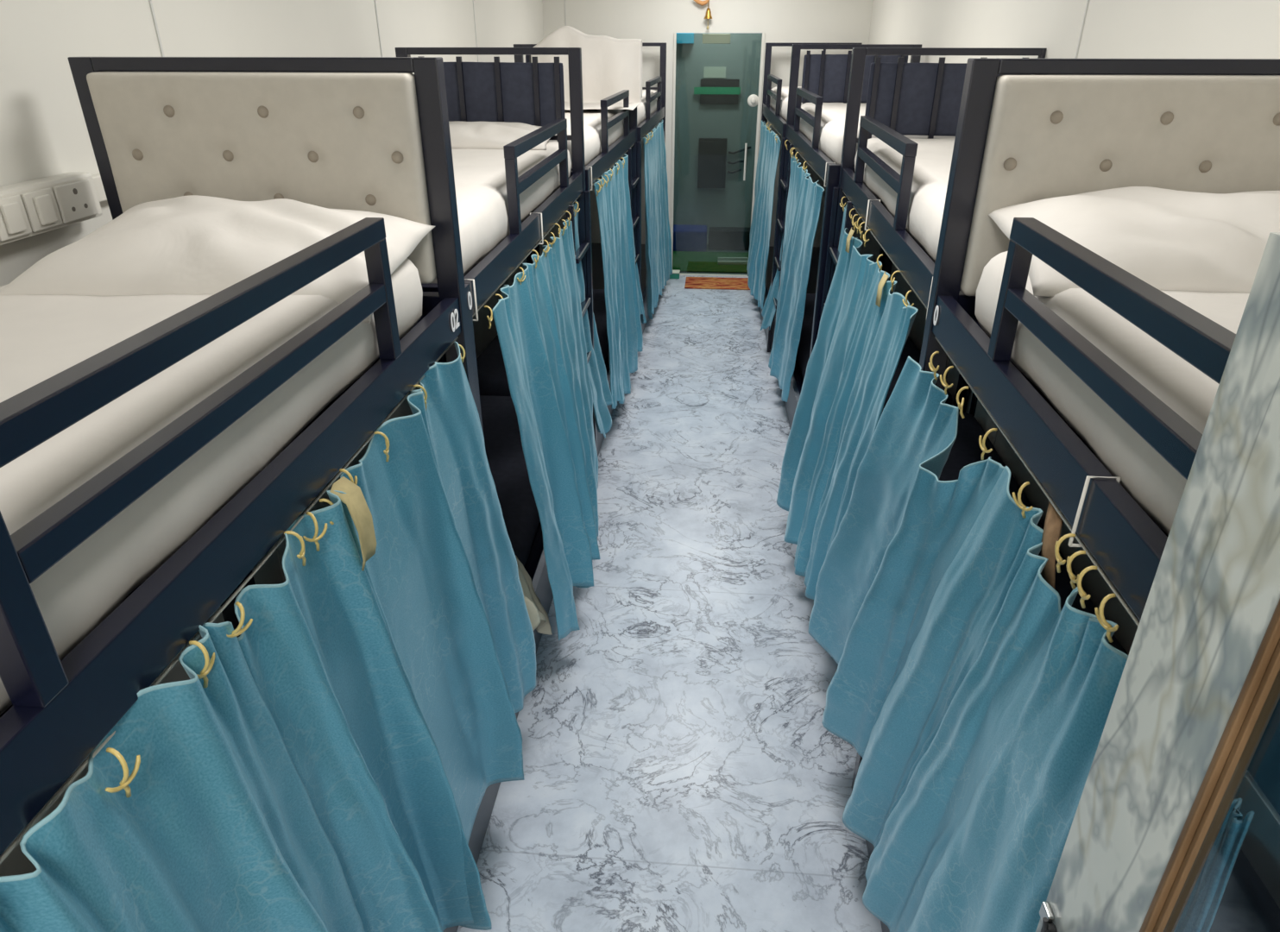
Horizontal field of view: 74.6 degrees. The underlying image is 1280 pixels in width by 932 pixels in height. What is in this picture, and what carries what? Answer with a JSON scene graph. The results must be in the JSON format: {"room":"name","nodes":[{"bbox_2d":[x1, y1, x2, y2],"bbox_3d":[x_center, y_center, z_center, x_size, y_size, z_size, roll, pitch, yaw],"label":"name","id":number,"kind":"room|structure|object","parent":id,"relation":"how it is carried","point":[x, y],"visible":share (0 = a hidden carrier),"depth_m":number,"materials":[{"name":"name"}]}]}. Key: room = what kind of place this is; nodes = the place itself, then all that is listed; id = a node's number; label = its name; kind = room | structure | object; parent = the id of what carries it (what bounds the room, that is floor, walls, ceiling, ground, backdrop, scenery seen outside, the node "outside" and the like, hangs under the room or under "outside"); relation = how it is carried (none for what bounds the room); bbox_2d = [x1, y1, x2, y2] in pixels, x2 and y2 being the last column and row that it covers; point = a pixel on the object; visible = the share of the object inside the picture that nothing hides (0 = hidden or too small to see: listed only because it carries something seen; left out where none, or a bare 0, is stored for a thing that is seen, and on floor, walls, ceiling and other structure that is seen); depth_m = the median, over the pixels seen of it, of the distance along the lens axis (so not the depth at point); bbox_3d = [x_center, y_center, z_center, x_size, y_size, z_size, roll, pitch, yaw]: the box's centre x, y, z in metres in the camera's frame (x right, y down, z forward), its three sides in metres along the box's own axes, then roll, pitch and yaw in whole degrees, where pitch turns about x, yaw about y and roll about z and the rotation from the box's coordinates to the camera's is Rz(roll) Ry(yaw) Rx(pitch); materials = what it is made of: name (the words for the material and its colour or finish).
{"room":"dormitory","nodes":[
{"label":"dormitory","id":0,"kind":"room"},
{"bbox_2d":[0,0,553,876],"bbox_3d":[-1.230,-1.018,3.372,0.120,2.750,9.301,2,27,4],"label":"wall","id":1,"kind":"structure","parent":0,"point":[44,132],"depth_m":2.22,"materials":[{"name":"white paint"}]},
{"bbox_2d":[0,171,107,245],"bbox_3d":[-1.280,-0.452,1.582,0.069,0.097,1.240,2,27,4],"label":"panel","id":2,"kind":"object","parent":1,"relation":"attached to","point":[29,208],"visible":0.89,"depth_m":1.76,"materials":[{"name":"white plastic"}]},
{"bbox_2d":[0,195,31,241],"bbox_3d":[-1.250,-0.492,1.666,0.006,0.076,0.084,2,27,4],"label":"switch","id":3,"kind":"object","parent":2,"relation":"attached to","point":[15,211],"depth_m":1.67,"materials":[{"name":"white plastic"}]},
{"bbox_2d":[20,187,62,232],"bbox_3d":[-1.242,-0.533,1.746,0.006,0.076,0.084,2,27,4],"label":"switch","id":4,"kind":"object","parent":2,"relation":"attached to","point":[41,207],"depth_m":1.73,"materials":[{"name":"white plastic"}]},
{"bbox_2d":[52,179,98,223],"bbox_3d":[-1.234,-0.581,1.839,0.006,0.076,0.110,2,27,4],"label":"socket","id":5,"kind":"object","parent":2,"relation":"attached to","point":[75,201],"depth_m":1.83,"materials":[{"name":"grey plastic"}]},
{"bbox_2d":[148,0,285,582],"bbox_3d":[-1.250,-0.554,2.462,0.007,2.750,0.008,2,27,4],"label":"trim","id":6,"kind":"structure","parent":1,"relation":"attached to","point":[149,1],"depth_m":2.18,"materials":[{"name":"grey"}]},
{"bbox_2d":[373,0,382,56],"bbox_3d":[-1.123,-1.288,3.901,0.007,2.750,0.008,2,27,4],"label":"trim","id":7,"kind":"structure","parent":1,"relation":"attached to","point":[374,0],"depth_m":3.60,"materials":[{"name":"grey"}]},
{"bbox_2d":[472,0,497,303],"bbox_3d":[-0.994,-2.035,5.366,0.007,2.750,0.008,2,27,4],"label":"trim","id":8,"kind":"structure","parent":1,"relation":"attached to","point":[473,0],"depth_m":5.07,"materials":[{"name":"grey"}]},
{"bbox_2d":[456,244,882,931],"bbox_3d":[0.287,0.025,4.463,3.300,0.100,10.550,2,27,4],"label":"floor","id":9,"kind":"structure","parent":0,"point":[683,771],"depth_m":2.83,"materials":[{"name":"stone"}]},
{"bbox_2d":[0,56,500,931],"bbox_3d":[-0.868,0.473,1.312,0.775,1.965,1.950,2,27,4],"label":"bunk bed","id":10,"kind":"object","parent":9,"relation":"on","point":[365,134],"visible":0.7,"depth_m":1.26,"materials":[{"name":"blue metal"}]},
{"bbox_2d":[0,258,422,715],"bbox_3d":[-0.871,0.005,1.031,0.707,0.187,1.792,2,27,4],"label":"mattress","id":11,"kind":"object","parent":10,"relation":"on","point":[42,337],"visible":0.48,"depth_m":1.05,"materials":[{"name":"white fabric"}]},
{"bbox_2d":[0,195,435,323],"bbox_3d":[-0.769,-0.412,1.595,0.652,0.166,0.465,1,27,2],"label":"pillow","id":12,"kind":"object","parent":11,"relation":"on","point":[191,244],"visible":0.68,"depth_m":1.46,"materials":[{"name":"white fabric"}]},
{"bbox_2d":[0,341,535,931],"bbox_3d":[-0.401,0.531,1.641,0.145,1.256,1.644,2,27,4],"label":"curtain","id":13,"kind":"object","parent":10,"relation":"hanging from","point":[329,765],"visible":1,"depth_m":1.28,"materials":[{"name":"teal fabric"}]},
{"bbox_2d":[240,47,597,719],"bbox_3d":[-0.698,-0.423,3.069,0.797,1.965,1.950,2,27,4],"label":"bunk bed","id":14,"kind":"object","parent":9,"relation":"on","point":[532,93],"visible":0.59,"depth_m":3.47,"materials":[{"name":"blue metal"}]},
{"bbox_2d":[431,141,571,283],"bbox_3d":[-0.710,-0.899,2.804,0.708,0.184,1.825,2,27,4],"label":"mattress","id":15,"kind":"object","parent":14,"relation":"on","point":[479,173],"visible":0.19,"depth_m":2.51,"materials":[{"name":"white fabric"}]},
{"bbox_2d":[448,120,549,150],"bbox_3d":[-0.679,-1.349,3.423,0.660,0.099,0.358,2,27,3],"label":"pillow","id":16,"kind":"object","parent":15,"relation":"on","point":[463,135],"visible":0.48,"depth_m":3.33,"materials":[{"name":"white fabric"}]},
{"bbox_2d":[479,395,540,566],"bbox_3d":[-0.709,0.112,3.344,0.708,0.150,1.834,2,27,4],"label":"mattress","id":17,"kind":"object","parent":14,"relation":"on","point":[501,435],"visible":0.12,"depth_m":3.37,"materials":[{"name":"grey fabric"}]},
{"bbox_2d":[515,555,552,635],"bbox_3d":[-0.373,0.477,2.740,0.123,0.350,0.257,2,27,4],"label":"sheet","id":18,"kind":"object","parent":14,"relation":"hanging from","point":[539,617],"visible":0.52,"depth_m":2.75,"materials":[{"name":"white fabric"}]},
{"bbox_2d":[484,210,600,640],"bbox_3d":[-0.256,-0.145,2.977,0.205,1.256,1.352,2,27,4],"label":"curtain","id":19,"kind":"object","parent":14,"relation":"hanging from","point":[538,318],"visible":1,"depth_m":2.82,"materials":[{"name":"teal fabric"}]},
{"bbox_2d":[573,200,612,438],"bbox_3d":[-0.218,-0.663,3.897,0.140,1.168,0.560,2,27,4],"label":"curtain","id":20,"kind":"object","parent":14,"relation":"hanging from","point":[602,396],"visible":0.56,"depth_m":4.04,"materials":[{"name":"teal fabric"}]},
{"bbox_2d":[443,44,640,456],"bbox_3d":[-0.496,-1.322,4.832,0.797,1.965,1.950,3,27,5],"label":"bunk bed","id":21,"kind":"object","parent":9,"relation":"on","point":[627,143],"visible":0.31,"depth_m":4.94,"materials":[{"name":"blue metal"}]},
{"bbox_2d":[476,289,608,396],"bbox_3d":[-0.508,-0.787,5.106,0.708,0.150,1.836,3,27,5],"label":"mattress","id":22,"kind":"object","parent":21,"relation":"on","point":[491,371],"visible":0.15,"depth_m":4.54,"materials":[{"name":"grey fabric"}]},
{"bbox_2d":[548,109,623,168],"bbox_3d":[-0.509,-1.799,4.567,0.707,0.184,1.827,3,27,5],"label":"mattress","id":23,"kind":"object","parent":21,"relation":"on","point":[592,130],"visible":0.16,"depth_m":4.25,"materials":[{"name":"white fabric"}]},
{"bbox_2d":[530,25,642,110],"bbox_3d":[-0.358,-2.378,5.021,0.692,0.458,0.659,2,27,4],"label":"sheet","id":24,"kind":"object","parent":21,"relation":"on","point":[610,66],"visible":0.63,"depth_m":5.21,"materials":[{"name":"white fabric"}]},
{"bbox_2d":[593,153,643,409],"bbox_3d":[-0.098,-1.040,4.755,0.116,1.281,1.294,3,27,5],"label":"curtain","id":25,"kind":"object","parent":21,"relation":"hanging from","point":[625,337],"visible":1,"depth_m":4.68,"materials":[{"name":"teal fabric"}]},
{"bbox_2d":[634,247,647,323],"bbox_3d":[-0.014,-1.522,5.653,0.127,1.145,0.511,2,27,4],"label":"curtain","id":26,"kind":"object","parent":21,"relation":"hanging from","point":[643,320],"visible":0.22,"depth_m":5.76,"materials":[{"name":"teal fabric"}]},
{"bbox_2d":[534,42,666,334],"bbox_3d":[-0.271,-2.217,6.586,0.775,1.965,1.950,3,27,6],"label":"bunk bed","id":27,"kind":"object","parent":9,"relation":"on","point":[646,126],"visible":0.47,"depth_m":6.66,"materials":[{"name":"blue metal"}]},
{"bbox_2d":[636,89,656,126],"bbox_3d":[-0.273,-2.692,6.322,0.707,0.187,1.828,3,27,6],"label":"mattress","id":28,"kind":"object","parent":27,"relation":"on","point":[641,108],"visible":0.19,"depth_m":5.98,"materials":[{"name":"white fabric"}]},
{"bbox_2d":[642,119,672,319],"bbox_3d":[0.155,-1.988,6.644,0.119,1.312,1.621,3,27,6],"label":"curtain","id":29,"kind":"object","parent":27,"relation":"hanging from","point":[658,261],"visible":1,"depth_m":6.55,"materials":[{"name":"teal fabric"}]},
{"bbox_2d":[669,270,680,278],"bbox_3d":[0.323,-1.791,7.843,0.094,0.061,0.104,2,27,4],"label":"carton","id":30,"kind":"object","parent":9,"relation":"on","point":[675,274],"visible":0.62,"depth_m":7.80,"materials":[{"name":"teal"}]},
{"bbox_2d":[673,224,706,252],"bbox_3d":[0.462,-2.417,8.897,0.490,0.219,0.340,2,27,4],"label":"storage bin","id":31,"kind":"object","parent":9,"relation":"on","point":[686,237],"visible":0.56,"depth_m":8.75,"materials":[{"name":"blue plastic"}]},
{"bbox_2d":[672,251,748,273],"bbox_3d":[0.740,-2.040,8.386,1.050,0.013,0.820,2,27,4],"label":"mat","id":32,"kind":"object","parent":9,"relation":"on","point":[682,261],"visible":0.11,"depth_m":8.32,"materials":[{"name":"green"}]},
{"bbox_2d":[717,260,747,264],"bbox_3d":[0.914,-1.999,8.255,0.301,0.030,0.030,0,27,1],"label":"stick","id":33,"kind":"object","parent":32,"relation":"on","point":[719,262],"visible":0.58,"depth_m":8.24,"materials":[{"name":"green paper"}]},
{"bbox_2d":[717,257,748,260],"bbox_3d":[0.928,-2.071,8.397,0.301,0.030,0.030,0,27,1],"label":"stick","id":34,"kind":"object","parent":32,"relation":"on","point":[718,258],"visible":0.88,"depth_m":8.38,"materials":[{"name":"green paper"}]},
{"bbox_2d":[684,277,750,290],"bbox_3d":[0.705,-1.667,7.656,0.584,0.012,0.380,2,27,4],"label":"door mat","id":35,"kind":"object","parent":9,"relation":"on","point":[690,282],"visible":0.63,"depth_m":7.62,"materials":[{"name":"orange fabric"}]},
{"bbox_2d":[708,226,750,250],"bbox_3d":[1.000,-2.414,8.914,0.540,0.199,0.220,2,27,4],"label":"bench","id":36,"kind":"object","parent":9,"relation":"on","point":[720,238],"visible":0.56,"depth_m":8.83,"materials":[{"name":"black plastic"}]},
{"bbox_2d":[759,42,884,347],"bbox_3d":[1.361,-2.154,6.462,0.775,1.965,1.950,2,27,3],"label":"bunk bed","id":37,"kind":"object","parent":9,"relation":"on","point":[779,124],"visible":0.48,"depth_m":6.65,"materials":[{"name":"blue metal"}]},
{"bbox_2d":[746,119,781,309],"bbox_3d":[0.945,-1.998,6.619,0.098,1.320,1.602,2,27,3],"label":"curtain","id":38,"kind":"object","parent":37,"relation":"hanging from","point":[770,142],"visible":1,"depth_m":6.49,"materials":[{"name":"teal fabric"}]},
{"bbox_2d":[769,86,866,121],"bbox_3d":[1.360,-2.657,6.184,0.709,0.186,1.826,2,27,3],"label":"mattress","id":39,"kind":"object","parent":37,"relation":"on","point":[785,91],"visible":0.09,"depth_m":5.96,"materials":[{"name":"white fabric"}]},
{"bbox_2d":[766,44,970,428],"bbox_3d":[1.248,-1.255,4.700,0.797,1.965,1.950,2,27,3],"label":"bunk bed","id":40,"kind":"object","parent":9,"relation":"on","point":[825,77],"visible":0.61,"depth_m":5.11,"materials":[{"name":"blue metal"}]},
{"bbox_2d":[760,139,796,330],"bbox_3d":[0.910,-1.511,5.597,0.140,1.267,0.507,0,27,0],"label":"curtain","id":41,"kind":"object","parent":40,"relation":"hanging from","point":[768,312],"visible":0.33,"depth_m":5.71,"materials":[{"name":"teal fabric"}]},
{"bbox_2d":[768,147,824,402],"bbox_3d":[0.828,-1.023,4.681,0.106,1.305,1.345,2,27,3],"label":"curtain","id":42,"kind":"object","parent":40,"relation":"hanging from","point":[804,198],"visible":1,"depth_m":4.54,"materials":[{"name":"teal fabric"}]},
{"bbox_2d":[796,293,952,408],"bbox_3d":[1.259,-0.718,4.973,0.706,0.150,1.834,2,27,3],"label":"mattress","id":43,"kind":"object","parent":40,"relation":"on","point":[910,349],"visible":0.12,"depth_m":4.72,"materials":[{"name":"grey fabric"}]},
{"bbox_2d":[799,102,955,163],"bbox_3d":[1.256,-1.757,4.420,0.707,0.186,1.826,2,27,3],"label":"mattress","id":44,"kind":"object","parent":40,"relation":"on","point":[833,114],"visible":0.25,"depth_m":4.08,"materials":[{"name":"white fabric"}]},
{"bbox_2d":[819,47,1046,416],"bbox_3d":[1.134,-0.350,2.926,0.797,1.965,1.950,3,27,5],"label":"bunk bed","id":45,"kind":"object","parent":9,"relation":"on","point":[903,99],"visible":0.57,"depth_m":3.36,"materials":[{"name":"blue metal"}]},
{"bbox_2d":[835,196,846,267],"bbox_3d":[0.838,-0.617,3.673,0.068,1.100,0.266,4,27,8],"label":"curtain","id":46,"kind":"object","parent":45,"relation":"hanging from","point":[844,209],"visible":0.06,"depth_m":3.58,"materials":[{"name":"teal fabric"}]},
{"bbox_2d":[776,208,918,603],"bbox_3d":[0.657,-0.131,2.920,0.202,1.295,1.312,2,27,4],"label":"curtain","id":47,"kind":"object","parent":45,"relation":"hanging from","point":[865,326],"visible":0.91,"depth_m":2.88,"materials":[{"name":"teal fabric"}]},
{"bbox_2d":[854,138,955,263],"bbox_3d":[1.142,-0.851,2.645,0.708,0.186,1.825,3,27,5],"label":"mattress","id":48,"kind":"object","parent":45,"relation":"on","point":[934,156],"visible":0.21,"depth_m":2.51,"materials":[{"name":"white fabric"}]},
{"bbox_2d":[881,408,1128,655],"bbox_3d":[1.145,0.185,3.200,0.706,0.150,1.839,3,27,5],"label":"mattress","id":49,"kind":"object","parent":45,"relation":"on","point":[966,450],"visible":0.11,"depth_m":3.42,"materials":[{"name":"grey fabric"}]},
{"bbox_2d":[851,57,1279,931],"bbox_3d":[0.934,0.543,1.175,0.778,1.965,1.950,2,27,4],"label":"bunk bed","id":50,"kind":"object","parent":9,"relation":"on","point":[1073,126],"visible":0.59,"depth_m":1.55,"materials":[{"name":"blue metal"}]},
{"bbox_2d":[808,351,1128,931],"bbox_3d":[0.564,0.390,1.904,0.126,1.298,1.664,1,27,3],"label":"curtain","id":51,"kind":"object","parent":50,"relation":"hanging from","point":[975,707],"visible":0.98,"depth_m":1.50,"materials":[{"name":"teal fabric"}]},
{"bbox_2d":[974,251,1249,535],"bbox_3d":[0.933,0.048,0.880,0.708,0.186,1.792,2,27,4],"label":"mattress","id":52,"kind":"object","parent":50,"relation":"on","point":[1151,482],"visible":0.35,"depth_m":1.12,"materials":[{"name":"white fabric"}]},
{"bbox_2d":[988,186,1279,296],"bbox_3d":[1.018,-0.393,1.473,0.720,0.155,0.436,4,27,7],"label":"pillow","id":53,"kind":"object","parent":52,"relation":"on","point":[1168,239],"visible":0.7,"depth_m":1.38,"materials":[{"name":"white fabric"}]},
{"bbox_2d":[1173,793,1254,931],"bbox_3d":[0.523,0.812,0.962,0.039,1.111,0.181,2,27,4],"label":"curtain","id":54,"kind":"object","parent":50,"relation":"hanging from","point":[1199,913],"visible":0.45,"depth_m":0.78,"materials":[{"name":"teal fabric"}]},
{"bbox_2d":[1209,849,1279,931],"bbox_3d":[0.936,1.078,1.448,0.705,0.150,1.836,2,27,4],"label":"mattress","id":55,"kind":"object","parent":50,"relation":"on","point":[1246,904],"visible":0.06,"depth_m":1.68,"materials":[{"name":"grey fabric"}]},
{"bbox_2d":[1035,232,1279,931],"bbox_3d":[0.432,0.960,0.465,0.043,1.866,1.370,2,27,4],"label":"wall","id":56,"kind":"structure","parent":9,"relation":"on","point":[1197,694],"depth_m":0.72,"materials":[{"name":"stone"}]},
{"bbox_2d":[542,0,873,246],"bbox_3d":[0.565,-3.046,7.349,3.020,2.750,0.100,2,27,4],"label":"wall","id":57,"kind":"structure","parent":0,"point":[647,21],"depth_m":6.99,"materials":[{"name":"white paint"}]},
{"bbox_2d":[564,0,566,25],"bbox_3d":[-0.626,-3.070,7.394,0.008,2.750,0.007,2,27,4],"label":"trim","id":58,"kind":"structure","parent":57,"relation":"attached to","point":[564,0],"depth_m":7.03,"materials":[{"name":"grey"}]},
{"bbox_2d":[693,0,712,29],"bbox_3d":[0.518,-3.760,6.895,0.166,0.314,0.082,9,28,17],"label":"bell ornament","id":59,"kind":"object","parent":57,"relation":"hanging from","point":[708,15],"visible":1,"depth_m":6.87,"materials":[{"name":"gold metal"}]},
{"bbox_2d":[670,32,765,277],"bbox_3d":[0.662,-2.703,7.462,0.759,2.036,0.094,2,27,4],"label":"door","id":60,"kind":"structure","parent":57,"relation":"in","point":[753,100],"depth_m":7.27,"materials":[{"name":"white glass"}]},
{"bbox_2d":[673,32,762,244],"bbox_3d":[0.739,-3.611,8.565,3.100,2.850,0.100,2,27,4],"label":"wall","id":61,"kind":"structure","parent":0,"point":[730,205],"depth_m":8.59,"materials":[{"name":"green glass"}]},
{"bbox_2d":[676,32,693,44],"bbox_3d":[0.393,-4.210,8.167,0.265,0.180,0.118,2,27,4],"label":"wall box","id":62,"kind":"object","parent":61,"relation":"attached to","point":[682,38],"visible":0.31,"depth_m":8.13,"materials":[{"name":"teal plastic"}]},
{"bbox_2d":[697,138,727,188],"bbox_3d":[0.747,-3.135,8.694,0.290,0.485,0.098,2,27,4],"label":"upper cabinet","id":63,"kind":"object","parent":61,"relation":"attached to","point":[712,152],"visible":1,"depth_m":8.65,"materials":[{"name":"black plastic"}]},
{"bbox_2d":[703,66,725,77],"bbox_3d":[0.744,-3.914,8.346,0.220,0.100,0.010,2,27,4],"label":"paper notice","id":64,"kind":"object","parent":61,"relation":"attached to","point":[709,72],"visible":1,"depth_m":8.34,"materials":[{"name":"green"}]},
{"bbox_2d":[693,78,740,104],"bbox_3d":[0.774,-3.750,8.410,0.462,0.230,0.040,2,27,4],"label":"notice board","id":65,"kind":"object","parent":61,"relation":"attached to","point":[704,98],"depth_m":8.39,"materials":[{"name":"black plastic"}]},
{"bbox_2d":[727,145,751,173],"bbox_3d":[1.028,-3.167,8.685,0.236,0.271,0.022,2,27,4],"label":"cables","id":66,"kind":"object","parent":61,"relation":"attached to","point":[748,148],"visible":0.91,"depth_m":8.68,"materials":[{"name":"black plastic"}]},
{"bbox_2d":[852,0,1279,907],"bbox_3d":[1.614,-0.908,3.157,0.120,2.750,9.302,2,27,4],"label":"wall","id":67,"kind":"structure","parent":0,"point":[1112,28],"depth_m":2.87,"materials":[{"name":"white paint"}]},
{"bbox_2d":[992,0,1089,447],"bbox_3d":[1.561,-0.961,3.259,0.007,2.750,0.008,2,27,4],"label":"trim","id":68,"kind":"structure","parent":67,"relation":"attached to","point":[1087,1],"depth_m":2.97,"materials":[{"name":"grey"}]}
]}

